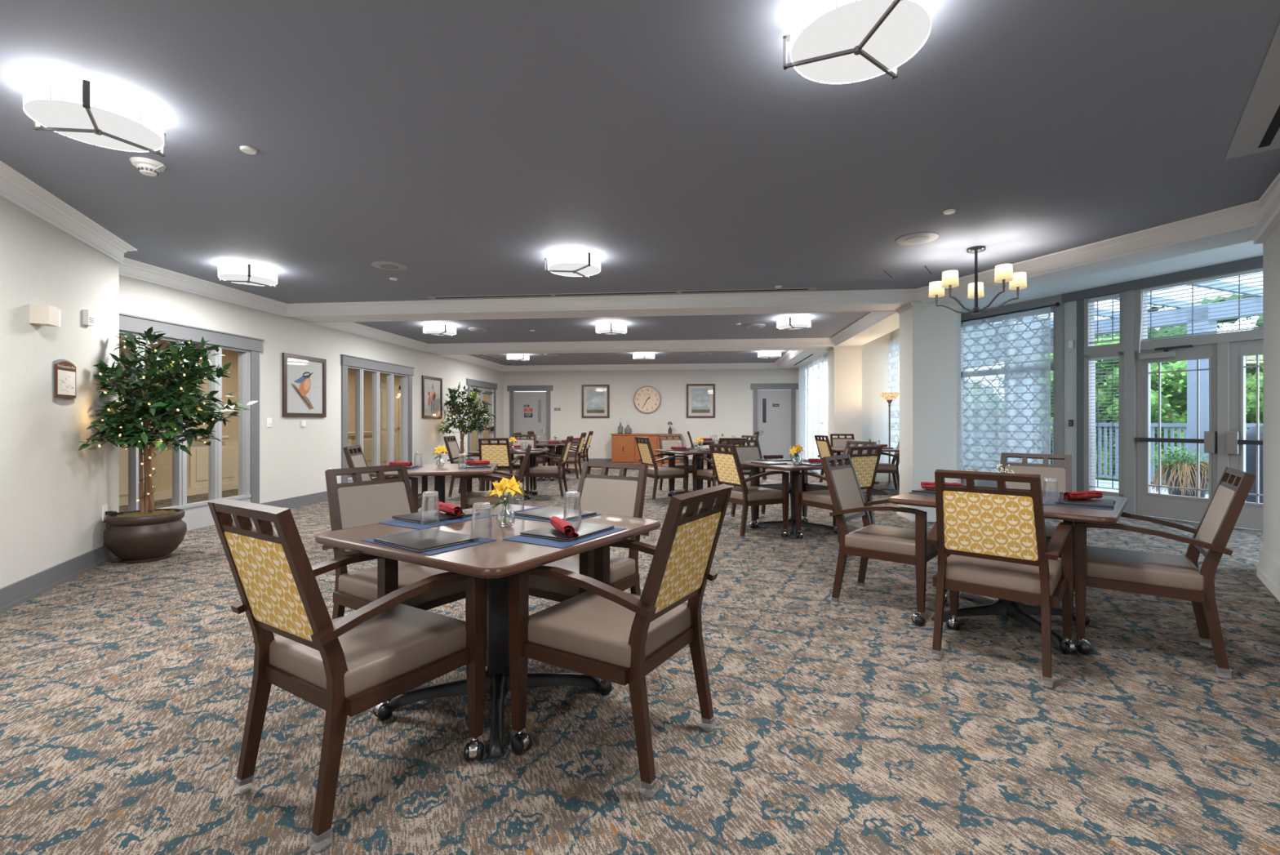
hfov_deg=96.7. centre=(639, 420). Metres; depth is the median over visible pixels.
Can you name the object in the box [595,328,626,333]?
diffuser
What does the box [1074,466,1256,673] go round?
armchair
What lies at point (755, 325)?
ceiling speaker
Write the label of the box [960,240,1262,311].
ceiling
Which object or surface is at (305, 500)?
baseboard
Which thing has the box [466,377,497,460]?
door
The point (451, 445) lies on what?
armchair
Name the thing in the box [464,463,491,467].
folder
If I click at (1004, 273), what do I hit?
chandelier
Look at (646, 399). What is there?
wall clock
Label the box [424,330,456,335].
diffuser
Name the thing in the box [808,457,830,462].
roll
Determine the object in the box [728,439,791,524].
armchair
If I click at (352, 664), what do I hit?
armchair
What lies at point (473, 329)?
ceiling speaker
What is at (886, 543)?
armchair
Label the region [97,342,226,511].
fairy lights
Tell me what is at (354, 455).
armchair
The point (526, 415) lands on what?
sign
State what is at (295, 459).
wall
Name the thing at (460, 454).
drinking glass
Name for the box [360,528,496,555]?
placemat
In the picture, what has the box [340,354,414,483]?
window
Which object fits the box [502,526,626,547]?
placemat
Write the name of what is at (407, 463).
roll
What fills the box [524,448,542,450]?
folder
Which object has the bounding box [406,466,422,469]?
placemat
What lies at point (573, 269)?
diffuser
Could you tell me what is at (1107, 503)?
folder
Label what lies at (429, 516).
folder
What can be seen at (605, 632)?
armchair
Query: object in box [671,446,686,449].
roll
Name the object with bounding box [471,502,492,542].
drinking glass
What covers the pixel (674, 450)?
folder
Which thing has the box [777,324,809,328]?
diffuser
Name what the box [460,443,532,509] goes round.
armchair
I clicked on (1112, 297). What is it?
blind
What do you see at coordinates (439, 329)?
ceiling light
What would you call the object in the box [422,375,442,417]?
picture
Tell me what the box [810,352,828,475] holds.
wall
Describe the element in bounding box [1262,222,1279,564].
wall
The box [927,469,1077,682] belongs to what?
armchair
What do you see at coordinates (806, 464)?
folder
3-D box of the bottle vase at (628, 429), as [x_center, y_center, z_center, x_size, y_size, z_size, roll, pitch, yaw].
[-0.327,0.159,15.573,0.200,0.383,0.200,0,0,6]
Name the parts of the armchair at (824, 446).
leg, frame, panel, leg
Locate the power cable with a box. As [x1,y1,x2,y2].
[111,511,123,515]
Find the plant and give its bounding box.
[1151,445,1208,497]
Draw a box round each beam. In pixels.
[290,303,906,321]
[429,346,831,354]
[778,349,828,368]
[928,226,1253,302]
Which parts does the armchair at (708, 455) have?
leg, frame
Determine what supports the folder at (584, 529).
on the placemat at (536, 540)
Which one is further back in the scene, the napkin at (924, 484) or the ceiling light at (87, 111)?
the napkin at (924, 484)
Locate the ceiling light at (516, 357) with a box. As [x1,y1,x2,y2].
[506,353,528,361]
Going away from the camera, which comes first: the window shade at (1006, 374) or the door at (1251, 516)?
the door at (1251, 516)
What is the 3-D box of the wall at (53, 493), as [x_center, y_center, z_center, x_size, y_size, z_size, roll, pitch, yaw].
[-2.890,-0.235,0.358,0.400,2.870,10.100,0,0,-23]
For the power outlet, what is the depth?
4.83 m
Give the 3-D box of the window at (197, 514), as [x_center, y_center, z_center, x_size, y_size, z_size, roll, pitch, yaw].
[-5.022,0.080,6.058,0.170,2.240,2.480,0,0,6]
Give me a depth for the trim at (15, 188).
6.20 m
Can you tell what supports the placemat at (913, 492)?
on the dining table at (1019, 611)
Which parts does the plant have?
planter pot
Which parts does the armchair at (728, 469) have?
leg, frame, panel, rail, armrest, leg, leg, seat, seat frame, armrest, leg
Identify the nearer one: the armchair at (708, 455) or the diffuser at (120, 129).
the diffuser at (120, 129)
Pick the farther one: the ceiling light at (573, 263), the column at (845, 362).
the column at (845, 362)
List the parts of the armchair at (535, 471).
leg, leg, seat, seat frame, armrest, armrest, leg, panel, leg, frame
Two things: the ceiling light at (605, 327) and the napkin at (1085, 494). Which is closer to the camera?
the napkin at (1085, 494)
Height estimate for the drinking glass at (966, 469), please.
0.142 m
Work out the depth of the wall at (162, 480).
9.98 m
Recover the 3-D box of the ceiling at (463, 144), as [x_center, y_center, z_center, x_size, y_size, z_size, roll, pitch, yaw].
[0.094,-1.720,6.527,10.800,0.300,19.000,0,0,6]
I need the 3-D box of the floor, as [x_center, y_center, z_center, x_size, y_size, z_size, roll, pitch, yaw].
[-0.502,1.260,6.591,16.000,0.120,19.000,0,0,6]
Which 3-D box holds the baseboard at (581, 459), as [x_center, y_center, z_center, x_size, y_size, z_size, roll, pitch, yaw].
[0.195,1.127,15.796,8.230,0.145,0.026,0,0,6]
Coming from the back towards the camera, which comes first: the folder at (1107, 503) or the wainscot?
the wainscot
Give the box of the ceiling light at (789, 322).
[777,315,811,330]
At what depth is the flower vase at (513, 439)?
8.62 m
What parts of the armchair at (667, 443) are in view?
leg, frame, backrest, leg, seat, leg, leg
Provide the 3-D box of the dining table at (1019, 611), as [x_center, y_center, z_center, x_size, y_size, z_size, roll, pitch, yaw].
[2.217,0.830,3.429,1.066,0.740,1.066,0,0,43]
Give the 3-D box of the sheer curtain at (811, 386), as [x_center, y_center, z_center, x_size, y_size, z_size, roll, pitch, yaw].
[4.034,-0.130,13.563,0.080,2.540,3.170,0,0,6]
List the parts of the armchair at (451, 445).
leg, frame, backrest, leg, armrest, leg, leg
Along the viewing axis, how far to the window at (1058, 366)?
8.11 m
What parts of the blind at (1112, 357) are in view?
ladder cord, rail, ladder cord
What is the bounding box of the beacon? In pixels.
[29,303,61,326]
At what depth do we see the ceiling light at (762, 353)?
12.58 m
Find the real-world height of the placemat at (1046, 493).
0.002 m
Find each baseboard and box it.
[0,544,117,613]
[260,475,434,508]
[577,457,712,464]
[1256,549,1279,601]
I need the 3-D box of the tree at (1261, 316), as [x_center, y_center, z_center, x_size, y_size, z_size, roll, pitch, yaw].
[16.827,-0.145,12.978,3.822,8.699,4.432,0,0,20]
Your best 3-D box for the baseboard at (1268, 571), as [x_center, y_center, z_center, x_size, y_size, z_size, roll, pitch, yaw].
[4.368,1.095,3.896,0.032,0.210,1.320,0,0,40]
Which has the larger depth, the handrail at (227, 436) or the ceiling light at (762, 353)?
the ceiling light at (762, 353)
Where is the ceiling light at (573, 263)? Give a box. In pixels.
[544,249,600,279]
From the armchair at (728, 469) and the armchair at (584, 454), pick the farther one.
the armchair at (584, 454)
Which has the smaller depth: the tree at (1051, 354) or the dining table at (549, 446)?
the dining table at (549, 446)
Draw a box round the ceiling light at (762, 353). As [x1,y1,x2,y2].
[758,350,782,359]
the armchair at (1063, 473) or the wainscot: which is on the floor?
the armchair at (1063, 473)
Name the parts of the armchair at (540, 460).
seat, seat frame, leg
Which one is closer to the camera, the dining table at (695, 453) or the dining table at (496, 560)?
the dining table at (496, 560)
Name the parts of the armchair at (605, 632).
leg, armrest, leg, seat frame, seat, leg, armrest, rail, panel, frame, leg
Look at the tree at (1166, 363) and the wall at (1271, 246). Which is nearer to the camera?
the wall at (1271, 246)
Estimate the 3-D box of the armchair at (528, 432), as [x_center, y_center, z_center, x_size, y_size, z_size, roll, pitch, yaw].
[-2.264,0.719,13.349,0.664,0.962,0.604,0,0,4]
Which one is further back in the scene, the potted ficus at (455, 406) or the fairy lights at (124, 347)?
the potted ficus at (455, 406)
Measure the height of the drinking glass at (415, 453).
0.142 m
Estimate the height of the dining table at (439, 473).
0.740 m
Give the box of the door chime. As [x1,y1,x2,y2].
[82,309,93,326]
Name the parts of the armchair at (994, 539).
armrest, leg, leg, frame, panel, rail, seat frame, seat, leg, armrest, leg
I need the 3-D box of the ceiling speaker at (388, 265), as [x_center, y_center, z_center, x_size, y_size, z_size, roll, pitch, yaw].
[-2.533,-1.562,5.752,0.330,0.016,0.330,0,0,6]
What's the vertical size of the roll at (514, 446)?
0.050 m
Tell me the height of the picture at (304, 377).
0.865 m
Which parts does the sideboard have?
door, door, door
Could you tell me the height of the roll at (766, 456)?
0.050 m
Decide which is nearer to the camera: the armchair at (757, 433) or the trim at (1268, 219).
the trim at (1268, 219)
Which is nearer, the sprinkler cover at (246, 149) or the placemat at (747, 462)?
the sprinkler cover at (246, 149)
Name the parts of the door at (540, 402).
vision panel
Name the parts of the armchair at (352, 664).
leg, frame, panel, rail, armrest, leg, seat frame, seat, leg, armrest, leg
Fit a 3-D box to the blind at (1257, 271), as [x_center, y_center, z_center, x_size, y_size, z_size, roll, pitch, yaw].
[6.686,-1.265,6.363,0.111,0.810,1.810,0,0,-23]
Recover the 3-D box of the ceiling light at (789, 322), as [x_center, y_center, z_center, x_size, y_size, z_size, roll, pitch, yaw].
[2.363,-1.491,8.701,0.530,0.158,0.500,0,0,-5]
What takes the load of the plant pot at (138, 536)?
attached to the potted ficus at (141, 535)
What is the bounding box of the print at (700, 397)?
[691,388,710,413]
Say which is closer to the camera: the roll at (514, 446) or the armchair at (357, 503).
the armchair at (357, 503)
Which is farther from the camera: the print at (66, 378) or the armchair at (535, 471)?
the armchair at (535, 471)
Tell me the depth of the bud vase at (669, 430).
15.41 m
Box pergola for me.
[1050,271,1262,493]
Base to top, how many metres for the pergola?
3.630 m
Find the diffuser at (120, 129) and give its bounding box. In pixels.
[22,99,164,151]
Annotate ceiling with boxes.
[0,0,1279,365]
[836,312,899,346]
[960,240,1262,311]
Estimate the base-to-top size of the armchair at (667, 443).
0.962 m
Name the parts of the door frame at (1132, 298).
post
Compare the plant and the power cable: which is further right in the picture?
the plant
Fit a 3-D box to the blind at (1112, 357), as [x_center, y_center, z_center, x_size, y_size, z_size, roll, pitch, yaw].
[6.204,0.020,7.590,0.050,1.760,0.355,0,0,-23]
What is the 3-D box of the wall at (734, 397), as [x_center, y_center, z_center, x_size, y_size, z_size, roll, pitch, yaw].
[0.189,-0.235,15.880,8.500,2.870,0.140,0,0,6]
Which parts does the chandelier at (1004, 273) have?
lamp shade, lamp shade, arm, arm, lamp shade, stem, arm, arm, lamp shade, lamp shade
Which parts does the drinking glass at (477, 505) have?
glass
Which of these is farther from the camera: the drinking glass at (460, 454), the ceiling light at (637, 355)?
the ceiling light at (637, 355)
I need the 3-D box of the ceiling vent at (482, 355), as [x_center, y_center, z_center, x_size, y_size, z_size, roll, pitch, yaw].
[-3.690,-1.566,14.122,0.200,0.008,3.300,0,0,6]
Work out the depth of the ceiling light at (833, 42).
2.14 m
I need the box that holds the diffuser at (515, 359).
[507,358,528,360]
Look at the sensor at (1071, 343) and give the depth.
7.92 m
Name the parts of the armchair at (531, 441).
seat, backrest, frame, leg, leg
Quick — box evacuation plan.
[54,360,75,398]
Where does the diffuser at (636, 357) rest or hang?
attached to the ceiling light at (637, 355)
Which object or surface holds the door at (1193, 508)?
attached to the door frame at (1132, 298)
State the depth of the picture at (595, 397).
15.95 m
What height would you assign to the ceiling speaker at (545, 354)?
0.034 m
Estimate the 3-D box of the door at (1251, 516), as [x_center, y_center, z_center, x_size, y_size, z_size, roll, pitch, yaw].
[6.805,0.151,6.068,0.120,2.073,0.794,0,0,-23]
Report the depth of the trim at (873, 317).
10.96 m
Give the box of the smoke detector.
[129,156,166,176]
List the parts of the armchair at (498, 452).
leg, leg, frame, panel, seat frame, seat, rail, leg, armrest, leg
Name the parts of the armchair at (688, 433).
leg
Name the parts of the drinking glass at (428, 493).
glass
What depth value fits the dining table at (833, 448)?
9.26 m
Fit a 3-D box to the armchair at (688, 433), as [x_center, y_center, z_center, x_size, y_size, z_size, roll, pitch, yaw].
[1.426,0.719,13.145,0.664,0.962,0.604,0,0,3]
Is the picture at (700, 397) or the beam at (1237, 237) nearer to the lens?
the beam at (1237, 237)
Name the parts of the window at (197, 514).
sill, sill panel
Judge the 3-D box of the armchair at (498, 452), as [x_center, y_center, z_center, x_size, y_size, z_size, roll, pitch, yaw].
[-2.049,0.719,8.307,0.604,0.962,0.664,0,0,1]
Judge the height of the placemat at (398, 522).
0.002 m
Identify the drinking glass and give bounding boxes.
[413,452,422,464]
[420,490,439,524]
[457,453,466,468]
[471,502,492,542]
[507,482,524,511]
[563,491,582,522]
[964,468,977,485]
[1042,477,1060,504]
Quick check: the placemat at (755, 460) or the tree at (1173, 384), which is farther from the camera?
the tree at (1173, 384)
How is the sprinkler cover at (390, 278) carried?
attached to the ceiling at (463, 144)
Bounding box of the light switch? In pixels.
[266,417,271,426]
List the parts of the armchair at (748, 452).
leg, frame, backrest, armrest, rail, leg, leg, seat, leg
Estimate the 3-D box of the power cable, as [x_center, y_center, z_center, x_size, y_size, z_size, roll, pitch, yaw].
[-4.506,0.788,4.914,0.049,0.031,0.131,0,0,0]
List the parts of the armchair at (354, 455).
leg, frame, backrest, leg, armrest, leg, seat, leg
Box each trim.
[0,160,1279,316]
[310,310,897,351]
[437,349,804,371]
[1245,182,1279,244]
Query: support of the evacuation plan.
attached to the wall at (53, 493)
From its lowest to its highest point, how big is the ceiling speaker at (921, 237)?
0.016 m
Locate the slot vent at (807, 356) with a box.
[789,353,817,365]
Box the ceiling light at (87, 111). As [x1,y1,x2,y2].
[22,73,165,156]
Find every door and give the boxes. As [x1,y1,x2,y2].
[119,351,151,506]
[379,382,400,465]
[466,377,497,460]
[506,385,552,462]
[750,382,798,458]
[1134,343,1217,522]
[1226,339,1262,529]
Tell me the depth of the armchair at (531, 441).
9.83 m
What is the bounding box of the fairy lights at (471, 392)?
[443,391,488,457]
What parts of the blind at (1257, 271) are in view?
ladder cord, ladder cord, rail, ladder cord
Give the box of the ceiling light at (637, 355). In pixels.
[632,351,654,359]
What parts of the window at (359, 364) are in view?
frame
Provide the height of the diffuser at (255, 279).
0.018 m
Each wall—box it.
[0,195,119,588]
[119,275,503,508]
[119,334,488,492]
[503,368,799,459]
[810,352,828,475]
[862,303,960,483]
[960,300,1124,511]
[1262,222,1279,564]
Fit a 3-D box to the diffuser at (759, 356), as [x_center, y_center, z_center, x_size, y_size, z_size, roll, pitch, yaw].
[2.903,-1.443,12.764,0.500,0.018,0.500,0,0,3]
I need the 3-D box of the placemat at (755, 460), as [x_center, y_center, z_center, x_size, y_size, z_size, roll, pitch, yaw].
[1.571,0.458,6.586,0.430,0.002,0.296,0,0,-26]
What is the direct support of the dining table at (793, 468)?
on the floor
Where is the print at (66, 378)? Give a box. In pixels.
[57,369,75,395]
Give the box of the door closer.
[1139,344,1193,359]
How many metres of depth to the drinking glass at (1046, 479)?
3.12 m
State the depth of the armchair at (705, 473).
8.23 m
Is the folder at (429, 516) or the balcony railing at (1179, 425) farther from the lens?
the balcony railing at (1179, 425)
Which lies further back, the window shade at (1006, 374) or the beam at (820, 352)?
the beam at (820, 352)
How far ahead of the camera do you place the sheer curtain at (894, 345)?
10.70 m
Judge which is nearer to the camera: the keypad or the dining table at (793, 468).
the dining table at (793, 468)
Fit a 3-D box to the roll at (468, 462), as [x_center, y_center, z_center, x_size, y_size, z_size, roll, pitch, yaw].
[-1.629,0.419,5.717,0.238,0.050,0.086,0,0,-11]
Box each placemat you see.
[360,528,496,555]
[377,512,494,528]
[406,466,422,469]
[458,464,492,468]
[494,506,601,521]
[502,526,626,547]
[746,462,792,465]
[755,459,795,461]
[909,491,935,495]
[1041,490,1062,496]
[1043,496,1115,509]
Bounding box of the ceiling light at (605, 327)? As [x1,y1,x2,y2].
[595,321,626,334]
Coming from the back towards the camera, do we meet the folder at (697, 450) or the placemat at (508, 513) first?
the folder at (697, 450)
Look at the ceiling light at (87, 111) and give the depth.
2.69 m
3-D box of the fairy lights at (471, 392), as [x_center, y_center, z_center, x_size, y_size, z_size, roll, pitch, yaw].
[-3.725,0.104,12.154,0.920,1.428,0.975,0,0,6]
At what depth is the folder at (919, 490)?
3.65 m
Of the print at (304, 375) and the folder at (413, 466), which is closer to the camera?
the folder at (413, 466)
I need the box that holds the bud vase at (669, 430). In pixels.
[667,421,672,433]
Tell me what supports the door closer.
attached to the door at (1193, 508)
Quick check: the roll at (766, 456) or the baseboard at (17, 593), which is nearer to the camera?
the baseboard at (17, 593)
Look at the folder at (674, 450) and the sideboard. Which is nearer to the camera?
the folder at (674, 450)
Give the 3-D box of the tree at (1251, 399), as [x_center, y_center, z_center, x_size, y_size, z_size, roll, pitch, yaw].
[13.551,1.074,11.149,3.253,6.260,3.256,0,0,10]
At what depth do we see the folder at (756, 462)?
6.08 m
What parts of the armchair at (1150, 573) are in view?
leg, seat, seat frame, armrest, armrest, rail, leg, backrest, leg, frame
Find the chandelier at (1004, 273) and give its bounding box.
[928,245,1026,314]
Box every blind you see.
[960,324,963,461]
[1050,309,1053,453]
[1088,293,1119,343]
[1089,355,1118,489]
[1138,267,1262,352]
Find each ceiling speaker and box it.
[371,261,407,270]
[468,327,488,331]
[544,353,558,355]
[697,351,712,355]
[745,323,765,328]
[896,231,938,244]
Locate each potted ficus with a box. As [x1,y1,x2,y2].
[78,326,257,563]
[438,384,495,477]
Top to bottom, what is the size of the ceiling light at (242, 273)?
0.158 m
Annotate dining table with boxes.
[315,503,660,758]
[368,462,497,509]
[467,448,549,499]
[536,442,579,481]
[537,440,586,473]
[654,448,711,495]
[700,440,726,443]
[739,458,839,537]
[831,446,899,494]
[888,490,1128,648]
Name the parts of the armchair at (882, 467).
seat frame, seat, armrest, leg, backrest, leg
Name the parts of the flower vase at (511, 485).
stem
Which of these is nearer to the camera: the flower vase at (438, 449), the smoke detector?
the smoke detector
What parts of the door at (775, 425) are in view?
handle, vision panel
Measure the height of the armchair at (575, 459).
0.962 m
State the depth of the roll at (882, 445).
9.58 m
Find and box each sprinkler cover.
[240,146,257,154]
[389,277,397,280]
[942,208,955,214]
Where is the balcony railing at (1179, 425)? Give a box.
[823,422,1262,483]
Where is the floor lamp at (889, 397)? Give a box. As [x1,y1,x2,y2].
[879,392,899,490]
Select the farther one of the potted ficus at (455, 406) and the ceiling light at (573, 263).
the potted ficus at (455, 406)
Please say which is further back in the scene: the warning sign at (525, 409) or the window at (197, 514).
the warning sign at (525, 409)
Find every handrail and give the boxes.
[158,435,229,439]
[347,431,372,434]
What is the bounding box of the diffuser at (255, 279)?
[218,273,276,285]
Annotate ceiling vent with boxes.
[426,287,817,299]
[476,354,515,364]
[1224,22,1279,159]
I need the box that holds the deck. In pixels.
[1095,479,1208,497]
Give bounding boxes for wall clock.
[633,386,661,413]
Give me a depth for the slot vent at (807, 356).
13.17 m
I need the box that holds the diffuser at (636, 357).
[633,356,654,359]
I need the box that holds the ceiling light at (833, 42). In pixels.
[782,0,931,84]
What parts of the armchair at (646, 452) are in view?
leg, frame, panel, leg, armrest, seat, seat frame, leg, armrest, leg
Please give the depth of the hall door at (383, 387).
14.83 m
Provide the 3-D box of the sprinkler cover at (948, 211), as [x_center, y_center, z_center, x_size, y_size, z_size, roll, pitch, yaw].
[2.316,-1.563,4.258,0.084,0.014,0.084,0,0,6]
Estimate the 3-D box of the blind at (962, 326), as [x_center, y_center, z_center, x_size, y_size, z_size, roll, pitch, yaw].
[5.530,-0.355,9.191,0.050,2.490,0.740,0,0,-23]
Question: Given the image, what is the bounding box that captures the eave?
[823,322,1053,362]
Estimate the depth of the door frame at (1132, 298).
7.20 m
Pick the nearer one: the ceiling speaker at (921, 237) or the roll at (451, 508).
the roll at (451, 508)
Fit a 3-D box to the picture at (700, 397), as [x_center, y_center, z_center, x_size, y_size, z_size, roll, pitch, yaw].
[1.669,-0.550,15.636,0.780,0.930,0.030,0,0,6]
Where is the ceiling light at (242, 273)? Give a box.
[217,262,277,288]
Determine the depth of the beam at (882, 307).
7.47 m
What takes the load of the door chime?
attached to the wall at (53, 493)
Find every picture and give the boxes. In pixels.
[282,352,326,417]
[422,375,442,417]
[582,384,608,417]
[686,383,715,417]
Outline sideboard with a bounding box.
[610,433,681,465]
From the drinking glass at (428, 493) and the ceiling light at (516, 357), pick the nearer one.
the drinking glass at (428, 493)
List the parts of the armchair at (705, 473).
leg, armrest, seat, seat frame, leg, frame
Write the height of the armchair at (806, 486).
0.962 m
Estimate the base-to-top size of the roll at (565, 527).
0.050 m
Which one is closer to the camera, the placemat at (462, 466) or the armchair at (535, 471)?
the placemat at (462, 466)
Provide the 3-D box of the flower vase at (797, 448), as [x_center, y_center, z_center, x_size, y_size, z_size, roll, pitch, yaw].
[1.629,0.348,5.925,0.161,0.223,0.167,0,0,43]
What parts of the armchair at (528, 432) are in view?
leg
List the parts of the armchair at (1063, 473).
leg, backrest, frame, seat, leg, leg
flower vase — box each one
[432,444,448,466]
[485,475,524,527]
[508,436,517,448]
[694,436,704,449]
[789,443,804,465]
[991,463,1014,488]
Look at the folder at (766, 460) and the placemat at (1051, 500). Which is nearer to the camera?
the placemat at (1051, 500)
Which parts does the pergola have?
roof panel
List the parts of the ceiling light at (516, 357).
lamp shade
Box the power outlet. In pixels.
[102,504,113,520]
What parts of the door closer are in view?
closer arm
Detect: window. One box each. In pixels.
[119,312,264,530]
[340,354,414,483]
[960,293,1064,470]
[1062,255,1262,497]
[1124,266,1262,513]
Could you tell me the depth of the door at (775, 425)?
15.45 m
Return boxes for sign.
[524,408,532,411]
[524,413,532,417]
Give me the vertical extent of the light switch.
0.120 m
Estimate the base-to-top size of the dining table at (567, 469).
0.740 m
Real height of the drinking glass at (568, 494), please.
0.142 m
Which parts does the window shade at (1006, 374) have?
curtain rod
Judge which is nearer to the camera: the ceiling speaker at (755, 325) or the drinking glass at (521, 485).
the drinking glass at (521, 485)
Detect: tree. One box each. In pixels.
[1050,334,1115,453]
[1050,353,1115,464]
[1094,293,1262,449]
[1094,333,1262,485]
[1245,354,1262,422]
[1247,315,1262,329]
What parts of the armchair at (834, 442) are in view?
leg, frame, backrest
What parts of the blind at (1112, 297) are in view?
ladder cord, rail, ladder cord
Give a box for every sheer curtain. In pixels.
[798,354,823,473]
[888,336,899,482]
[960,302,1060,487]
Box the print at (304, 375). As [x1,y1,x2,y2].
[287,357,322,413]
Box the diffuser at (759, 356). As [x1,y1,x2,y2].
[758,355,780,358]
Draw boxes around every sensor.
[301,420,306,426]
[1068,340,1074,347]
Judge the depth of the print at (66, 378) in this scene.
4.26 m
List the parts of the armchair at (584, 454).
seat, leg, panel, leg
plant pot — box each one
[102,508,186,563]
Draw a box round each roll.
[388,461,413,466]
[433,501,465,515]
[465,460,489,464]
[509,444,521,447]
[546,440,559,443]
[550,515,579,536]
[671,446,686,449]
[763,454,783,458]
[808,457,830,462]
[875,444,887,446]
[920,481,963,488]
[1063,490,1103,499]
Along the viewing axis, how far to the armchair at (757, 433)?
13.04 m
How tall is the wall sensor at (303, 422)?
0.085 m
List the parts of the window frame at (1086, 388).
frame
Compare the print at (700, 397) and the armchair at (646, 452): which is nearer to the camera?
the armchair at (646, 452)
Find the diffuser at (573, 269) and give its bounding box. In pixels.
[547,262,599,276]
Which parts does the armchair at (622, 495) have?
leg, seat, seat frame, leg, backrest, frame, leg, armrest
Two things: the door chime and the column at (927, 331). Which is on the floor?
the column at (927, 331)
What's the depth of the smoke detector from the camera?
3.43 m
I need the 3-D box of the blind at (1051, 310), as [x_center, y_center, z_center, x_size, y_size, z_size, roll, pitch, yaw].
[5.835,-0.355,8.468,0.050,2.490,0.650,0,0,-23]
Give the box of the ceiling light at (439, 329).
[422,323,456,336]
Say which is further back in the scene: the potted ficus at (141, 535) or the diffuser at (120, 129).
the potted ficus at (141, 535)
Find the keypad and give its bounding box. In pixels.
[1068,419,1073,426]
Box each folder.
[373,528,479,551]
[391,509,479,524]
[406,465,417,468]
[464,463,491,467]
[514,506,596,520]
[520,520,613,541]
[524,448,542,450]
[666,448,688,451]
[697,449,710,451]
[751,461,786,464]
[757,458,791,461]
[799,462,839,466]
[911,488,935,493]
[1054,496,1114,507]
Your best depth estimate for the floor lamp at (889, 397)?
9.93 m
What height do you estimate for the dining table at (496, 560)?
0.740 m
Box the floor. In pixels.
[0,467,1279,854]
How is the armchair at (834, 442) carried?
on the floor
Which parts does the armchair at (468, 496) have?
leg, seat frame, leg, seat, armrest, armrest, leg, leg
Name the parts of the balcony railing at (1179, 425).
rail, rail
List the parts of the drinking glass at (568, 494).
glass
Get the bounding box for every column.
[826,345,864,445]
[894,300,961,521]
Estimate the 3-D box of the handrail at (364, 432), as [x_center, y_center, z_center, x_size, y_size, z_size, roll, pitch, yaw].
[-6.862,0.282,12.399,0.118,0.057,4.000,0,0,6]
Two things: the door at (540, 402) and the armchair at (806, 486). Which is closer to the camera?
the armchair at (806, 486)
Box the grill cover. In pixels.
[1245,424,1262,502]
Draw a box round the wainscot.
[153,435,372,500]
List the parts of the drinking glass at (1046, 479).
glass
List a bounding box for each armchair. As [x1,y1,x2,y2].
[207,497,486,842]
[321,463,487,700]
[342,444,427,512]
[443,435,494,497]
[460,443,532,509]
[478,437,524,500]
[497,434,537,491]
[508,483,732,789]
[513,431,549,480]
[525,435,573,499]
[527,431,555,466]
[528,461,648,673]
[550,432,586,480]
[561,431,593,467]
[635,435,688,500]
[657,434,703,493]
[687,431,716,463]
[692,437,746,503]
[706,435,758,487]
[708,443,789,537]
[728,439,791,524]
[752,431,759,439]
[795,445,882,544]
[801,440,876,521]
[813,435,844,482]
[820,453,948,626]
[830,433,854,455]
[875,440,899,492]
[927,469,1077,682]
[999,452,1075,610]
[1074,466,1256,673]
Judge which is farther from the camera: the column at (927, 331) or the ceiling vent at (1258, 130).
the column at (927, 331)
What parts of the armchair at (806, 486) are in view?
leg, seat, leg, backrest, frame, leg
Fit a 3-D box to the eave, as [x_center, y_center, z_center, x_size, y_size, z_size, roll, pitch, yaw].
[6.540,-1.650,14.286,4.430,0.500,6.200,0,0,6]
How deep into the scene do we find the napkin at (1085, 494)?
3.18 m
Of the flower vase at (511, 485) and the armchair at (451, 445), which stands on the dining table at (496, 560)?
the flower vase at (511, 485)
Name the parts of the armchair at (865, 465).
leg, armrest, seat frame, seat, leg, leg, panel, rail, frame, leg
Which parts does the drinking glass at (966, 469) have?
glass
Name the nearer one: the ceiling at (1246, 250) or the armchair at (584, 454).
the ceiling at (1246, 250)
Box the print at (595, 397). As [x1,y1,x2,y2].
[586,389,604,413]
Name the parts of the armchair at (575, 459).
leg, leg, armrest, seat, seat frame, leg, panel, leg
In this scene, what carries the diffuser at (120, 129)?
attached to the ceiling light at (87, 111)
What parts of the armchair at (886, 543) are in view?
leg, frame, backrest, rail, leg, armrest, armrest, seat frame, seat, leg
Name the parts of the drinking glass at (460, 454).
glass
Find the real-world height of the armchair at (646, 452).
0.962 m
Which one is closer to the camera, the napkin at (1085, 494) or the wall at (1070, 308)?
the napkin at (1085, 494)
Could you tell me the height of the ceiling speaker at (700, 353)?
0.034 m
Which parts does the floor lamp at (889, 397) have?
lamp shade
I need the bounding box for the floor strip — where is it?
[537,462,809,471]
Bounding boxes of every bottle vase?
[617,422,622,433]
[624,420,631,433]
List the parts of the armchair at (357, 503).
armrest, leg, rail, frame, backrest, leg, seat frame, seat, leg, leg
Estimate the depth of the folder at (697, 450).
8.61 m

